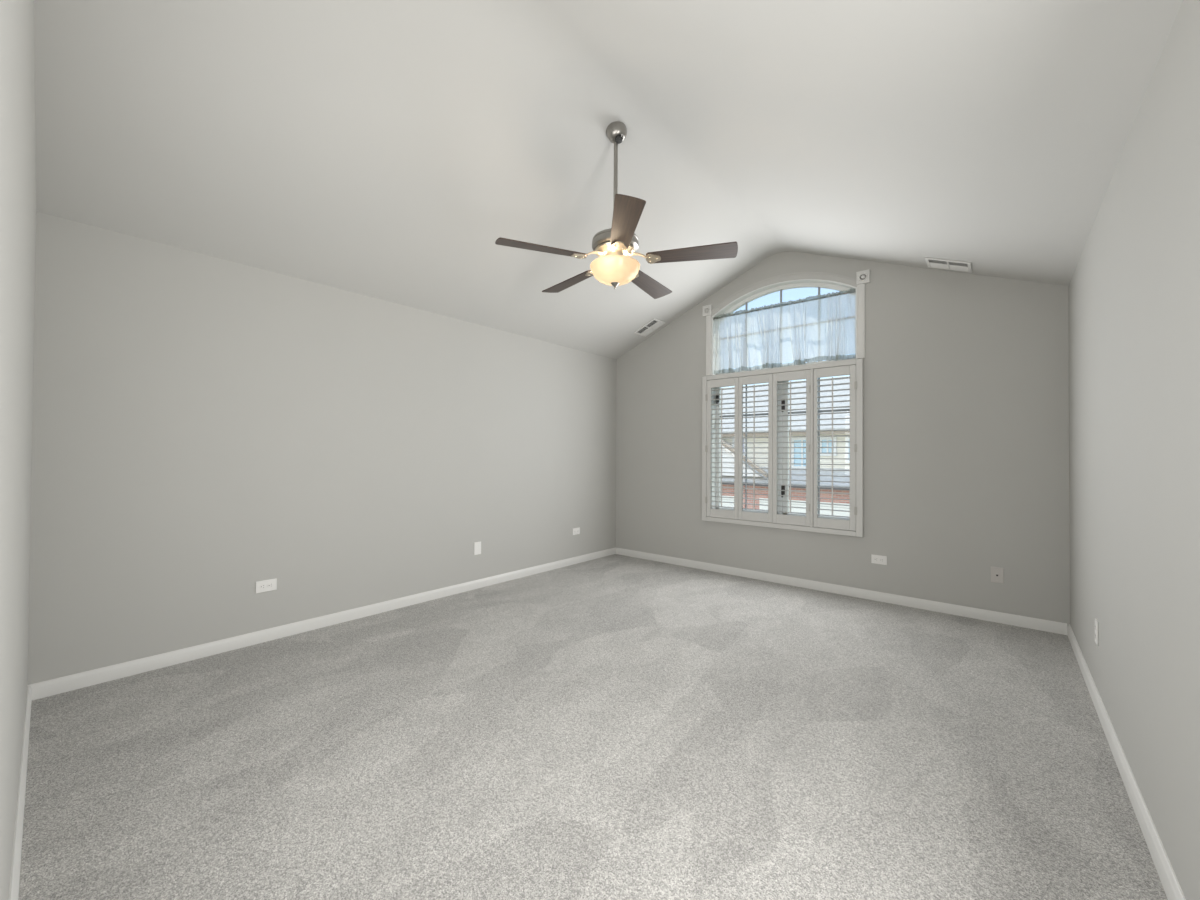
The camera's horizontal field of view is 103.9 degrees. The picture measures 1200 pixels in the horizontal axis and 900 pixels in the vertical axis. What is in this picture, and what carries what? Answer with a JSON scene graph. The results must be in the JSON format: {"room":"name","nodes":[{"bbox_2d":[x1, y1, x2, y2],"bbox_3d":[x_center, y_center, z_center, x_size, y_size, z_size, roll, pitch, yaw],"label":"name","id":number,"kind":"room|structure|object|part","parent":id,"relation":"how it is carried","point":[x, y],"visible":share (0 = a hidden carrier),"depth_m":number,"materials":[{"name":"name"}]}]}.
{"room":"empty bedroom","nodes":[
{"label":"empty bedroom","id":0,"kind":"room"},
{"bbox_2d":[0,0,36,899],"bbox_3d":[-1.342,-0.394,0.975,4.044,3.263,0.160,0,-1,40],"label":"wall","id":1,"kind":"structure","parent":0,"point":[18,210],"depth_m":1.12,"materials":[{"name":"grey paint"}]},
{"bbox_2d":[9,686,31,899],"bbox_3d":[-1.295,1.200,1.024,4.016,0.078,0.014,0,-1,40],"label":"baseboard","id":2,"kind":"structure","parent":1,"relation":"attached to","point":[18,834],"depth_m":1.53,"materials":[{"name":"white paint"}]},
{"bbox_2d":[28,212,616,684],"bbox_3d":[-1.375,0.002,4.176,0.160,2.540,5.002,0,-1,40],"label":"wall","id":3,"kind":"structure","parent":0,"point":[206,429],"depth_m":3.08,"materials":[{"name":"grey paint"}]},
{"bbox_2d":[256,578,276,592],"bbox_3d":[-2.191,0.892,3.085,0.008,0.076,0.116,0,-1,40],"label":"wall outlet","id":4,"kind":"object","parent":3,"relation":"attached to","point":[271,584],"visible":1,"depth_m":3.08,"materials":[{"name":"white plastic"}]},
{"bbox_2d":[28,547,615,699],"bbox_3d":[-1.317,1.232,4.107,0.014,0.078,4.682,0,-1,40],"label":"baseboard","id":5,"kind":"structure","parent":3,"relation":"attached to","point":[59,685],"depth_m":3.06,"materials":[{"name":"white paint"}]},
{"bbox_2d":[474,542,480,554],"bbox_3d":[-1.128,0.907,4.334,0.008,0.116,0.074,0,-1,40],"label":"blank plate","id":6,"kind":"object","parent":3,"relation":"attached to","point":[477,545],"visible":1,"depth_m":4.33,"materials":[{"name":"white plastic"}]},
{"bbox_2d":[573,527,579,534],"bbox_3d":[-0.270,0.925,5.343,0.008,0.076,0.116,0,-1,40],"label":"wall outlet","id":7,"kind":"object","parent":3,"relation":"attached to","point":[576,531],"visible":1,"depth_m":5.34,"materials":[{"name":"white plastic"}]},
{"bbox_2d":[18,554,1167,899],"bbox_3d":[0.217,1.327,2.800,4.364,0.120,5.002,0,-1,40],"label":"floor","id":8,"kind":"structure","parent":0,"point":[615,726],"depth_m":1.89,"materials":[{"name":"grey carpet"}]},
{"bbox_2d":[34,0,1182,358],"bbox_3d":[0.235,-1.622,2.831,4.364,1.028,5.002,0,-1,40],"label":"ceiling","id":9,"kind":"structure","parent":0,"point":[380,149],"depth_m":2.35,"materials":[{"name":"paint"}]},
{"bbox_2d":[495,121,737,298],"bbox_3d":[0.093,-1.474,2.890,1.371,1.001,1.367,0,-1,40],"label":"ceiling fan","id":10,"kind":"object","parent":9,"relation":"hanging from","point":[615,246],"visible":1,"depth_m":2.75,"materials":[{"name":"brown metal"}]},
{"bbox_3d":[-0.327,-1.149,2.680,0.526,0.034,0.144,1,-1,-22],"label":"blade","id":11,"kind":"part","parent":10,"relation":"part of","materials":[{"name":"brown wood"}]},
{"bbox_3d":[-0.199,-1.142,3.196,0.144,0.034,0.526,1,-1,-40],"label":"blade","id":12,"kind":"part","parent":10,"relation":"part of","materials":[{"name":"brown wood"}]},
{"bbox_3d":[0.091,-1.065,2.849,0.303,0.109,0.303,0,-1,40],"label":"lamp shade","id":13,"kind":"part","parent":10,"relation":"part of","materials":[{"name":"white glass"}]},
{"bbox_3d":[0.123,-1.149,2.399,0.144,0.034,0.526,0,-1,-4],"label":"blade","id":14,"kind":"part","parent":10,"relation":"part of","materials":[{"name":"brown wood"}]},
{"bbox_3d":[0.332,-1.139,3.233,0.144,0.034,0.526,0,-1,32],"label":"blade","id":15,"kind":"part","parent":10,"relation":"part of","materials":[{"name":"brown wood"}]},
{"bbox_3d":[0.530,-1.143,2.740,0.526,0.034,0.144,0,-1,14],"label":"blade","id":16,"kind":"part","parent":10,"relation":"part of","materials":[{"name":"brown wood"}]},
{"bbox_2d":[634,318,664,336],"bbox_3d":[0.567,-1.396,5.364,0.282,0.121,0.225,0,-1,40],"label":"ceiling vent","id":17,"kind":"object","parent":9,"relation":"in","point":[654,324],"visible":1,"depth_m":5.36,"materials":[{"name":"white metal"}]},
{"bbox_2d":[639,321,662,334],"bbox_3d":[0.567,-1.395,5.364,0.258,0.008,0.175,-28,-18,37],"label":"grille","id":18,"kind":"object","parent":17,"relation":"attached to","point":[651,326],"depth_m":5.36,"materials":[{"name":"white metal"}]},
{"bbox_2d":[925,257,972,272],"bbox_3d":[2.665,-1.415,3.591,0.280,0.120,0.225,0,-1,40],"label":"ceiling vent","id":19,"kind":"object","parent":9,"relation":"in","point":[954,265],"visible":1,"depth_m":3.58,"materials":[{"name":"white metal"}]},
{"bbox_2d":[929,260,968,270],"bbox_3d":[2.665,-1.415,3.591,0.256,0.008,0.175,28,17,37],"label":"grille","id":20,"kind":"object","parent":19,"relation":"attached to","point":[940,264],"depth_m":3.60,"materials":[{"name":"white metal"}]},
{"bbox_2d":[616,252,1069,625],"bbox_3d":[1.796,-0.336,4.661,4.044,3.263,0.160,0,-1,40],"label":"wall","id":21,"kind":"structure","parent":0,"point":[966,376],"depth_m":3.84,"materials":[{"name":"grey paint"}]},
{"bbox_2d":[703,269,869,519],"bbox_3d":[1.776,-0.520,4.653,1.610,2.381,0.172,0,-1,40],"label":"window","id":22,"kind":"structure","parent":21,"relation":"in","point":[742,297],"depth_m":4.65,"materials":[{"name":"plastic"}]},
{"bbox_3d":[1.177,-1.129,5.083,0.063,0.652,0.018,0,-1,40],"label":"casing","id":23,"kind":"part","parent":22,"relation":"part of","materials":[{"name":"white paint"}]},
{"bbox_2d":[702,358,863,536],"bbox_3d":[1.703,-0.019,4.598,1.549,1.557,0.067,0,-1,40],"label":"plantation shutters","id":24,"kind":"object","parent":22,"relation":"attached to","point":[811,522],"visible":1,"depth_m":4.49,"materials":[{"name":"paint"}]},
{"bbox_3d":[1.275,-0.030,4.925,0.012,1.248,0.010,0,-1,40],"label":"tilt rod","id":25,"kind":"part","parent":24,"relation":"part of","materials":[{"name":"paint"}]},
{"bbox_3d":[1.292,-0.017,4.951,0.356,1.461,0.028,0,-1,40],"label":"shutter panel","id":26,"kind":"part","parent":24,"relation":"part of","materials":[{"name":"paint"}]},
{"bbox_3d":[1.542,-0.031,4.698,0.012,1.248,0.010,0,-1,40],"label":"tilt rod","id":27,"kind":"part","parent":24,"relation":"part of","materials":[{"name":"paint"}]},
{"bbox_3d":[1.562,-0.018,4.721,0.349,1.461,0.028,0,-1,40],"label":"shutter panel","id":28,"kind":"part","parent":24,"relation":"part of","materials":[{"name":"paint"}]},
{"bbox_3d":[1.812,-0.032,4.468,0.012,1.248,0.010,0,-1,40],"label":"tilt rod","id":29,"kind":"part","parent":24,"relation":"part of","materials":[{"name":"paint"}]},
{"bbox_3d":[1.830,-0.019,4.493,0.351,1.461,0.028,0,-1,40],"label":"shutter panel","id":30,"kind":"part","parent":24,"relation":"part of","materials":[{"name":"paint"}]},
{"bbox_3d":[2.093,-0.033,4.229,0.012,1.248,0.010,0,-1,40],"label":"tilt rod","id":31,"kind":"part","parent":24,"relation":"part of","materials":[{"name":"paint"}]},
{"bbox_3d":[2.119,-0.020,4.247,0.353,1.461,0.028,0,-1,40],"label":"shutter panel","id":32,"kind":"part","parent":24,"relation":"part of","materials":[{"name":"paint"}]},
{"bbox_3d":[1.805,-0.034,4.685,1.404,1.410,0.065,0,-1,40],"label":"casement frame","id":33,"kind":"part","parent":22,"relation":"part of","materials":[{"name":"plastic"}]},
{"bbox_3d":[1.813,-1.226,4.699,1.404,0.835,0.050,0,-1,40],"label":"arched sash frame","id":34,"kind":"part","parent":22,"relation":"part of","materials":[{"name":"plastic"}]},
{"bbox_2d":[713,292,853,319],"bbox_3d":[1.758,-1.417,4.635,1.384,0.024,0.024,0,-1,40],"label":"curtain rod","id":35,"kind":"object","parent":22,"relation":"attached to","point":[846,292],"visible":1,"depth_m":4.69,"materials":[{"name":"silver metal"}]},
{"bbox_2d":[713,288,855,373],"bbox_3d":[1.755,-1.136,4.630,1.380,0.639,0.149,0,-1,40],"label":"sheer curtain","id":36,"kind":"object","parent":35,"relation":"hanging from","point":[815,329],"visible":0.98,"depth_m":4.58,"materials":[{"name":"white fabric"}]},
{"bbox_3d":[1.740,-1.575,4.614,1.404,0.271,0.015,0,-1,40],"label":"arch casing","id":37,"kind":"part","parent":22,"relation":"part of","materials":[{"name":"paint"}]},
{"bbox_3d":[2.294,-1.133,4.132,0.063,0.652,0.018,0,-1,40],"label":"casing","id":38,"kind":"part","parent":22,"relation":"part of","materials":[{"name":"white paint"}]},
{"bbox_2d":[616,548,1066,634],"bbox_3d":[1.730,1.256,4.578,4.016,0.078,0.014,0,-1,40],"label":"baseboard","id":39,"kind":"structure","parent":21,"relation":"attached to","point":[987,615],"depth_m":4.04,"materials":[{"name":"white paint"}]},
{"bbox_2d":[871,554,886,564],"bbox_3d":[2.391,0.940,4.024,0.116,0.076,0.008,0,-1,40],"label":"wall outlet","id":40,"kind":"object","parent":21,"relation":"attached to","point":[876,559],"visible":1,"depth_m":4.02,"materials":[{"name":"white plastic"}]},
{"bbox_2d":[991,567,1003,583],"bbox_3d":[2.979,0.938,3.523,0.074,0.116,0.009,0,-1,40],"label":"cable jack plate","id":41,"kind":"object","parent":21,"relation":"attached to","point":[997,574],"visible":1,"depth_m":3.52,"materials":[{"name":"grey plastic"}]},
{"bbox_2d":[1068,0,1199,899],"bbox_3d":[1.825,-0.008,1.451,0.160,2.540,5.002,0,-1,40],"label":"wall","id":42,"kind":"structure","parent":0,"point":[1134,286],"depth_m":1.52,"materials":[{"name":"grey paint"}]},
{"bbox_2d":[1095,619,1098,645],"bbox_3d":[2.482,0.910,2.348,0.008,0.116,0.074,0,-1,40],"label":"wall outlet","id":43,"kind":"object","parent":42,"relation":"attached to","point":[1096,621],"visible":1,"depth_m":2.33,"materials":[{"name":"white plastic"}]},
{"bbox_2d":[1067,624,1185,899],"bbox_3d":[1.752,1.223,1.495,0.014,0.078,4.682,0,-1,40],"label":"baseboard","id":44,"kind":"structure","parent":42,"relation":"attached to","point":[1171,886],"depth_m":1.66,"materials":[{"name":"white paint"}]},
{"label":"outside","id":45,"kind":"structure","parent":0,"visible":0},
{"bbox_3d":[29.539,4.945,40.351,120.000,0.300,89.400,0,-1,40],"label":"ground","id":46,"kind":"structure","parent":45,"visible":0},
{"bbox_2d":[722,376,849,516],"bbox_3d":[9.767,0.616,20.765,14.300,7.700,9.960,0,-1,40],"label":"townhouse","id":47,"kind":"structure","parent":46,"relation":"on","point":[841,398],"depth_m":18.01,"materials":[{"name":"beige"}]},
{"bbox_3d":[4.156,3.124,19.526,3.550,2.590,0.060,0,-1,40],"label":"garage door","id":48,"kind":"part","parent":47,"relation":"part of","materials":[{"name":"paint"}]},
{"bbox_3d":[5.795,-0.172,19.497,0.600,0.800,0.060,0,-1,40],"label":"window trim","id":49,"kind":"part","parent":47,"relation":"part of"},
{"bbox_3d":[7.697,0.123,17.873,0.800,1.200,0.060,0,-1,40],"label":"window trim","id":50,"kind":"part","parent":47,"relation":"part of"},
{"bbox_3d":[7.709,0.123,17.886,0.600,1.000,0.015,0,-1,40],"label":"pane","id":51,"kind":"part","parent":47,"relation":"part of","materials":[{"name":"clear glass"}]},
{"bbox_3d":[7.792,3.113,16.431,4.500,2.590,0.060,0,-1,40],"label":"garage door","id":52,"kind":"part","parent":47,"relation":"part of","materials":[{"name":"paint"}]},
{"bbox_3d":[8.395,-0.129,17.305,0.400,0.500,0.015,0,-1,40],"label":"pane","id":53,"kind":"part","parent":47,"relation":"part of","materials":[{"name":"clear glass"}]},
{"bbox_3d":[8.384,-0.129,17.292,0.600,0.700,0.060,0,-1,40],"label":"window trim","id":54,"kind":"part","parent":47,"relation":"part of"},
{"bbox_3d":[9.164,-0.007,16.626,0.850,0.950,0.060,0,-1,40],"label":"window trim","id":55,"kind":"part","parent":47,"relation":"part of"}
]}

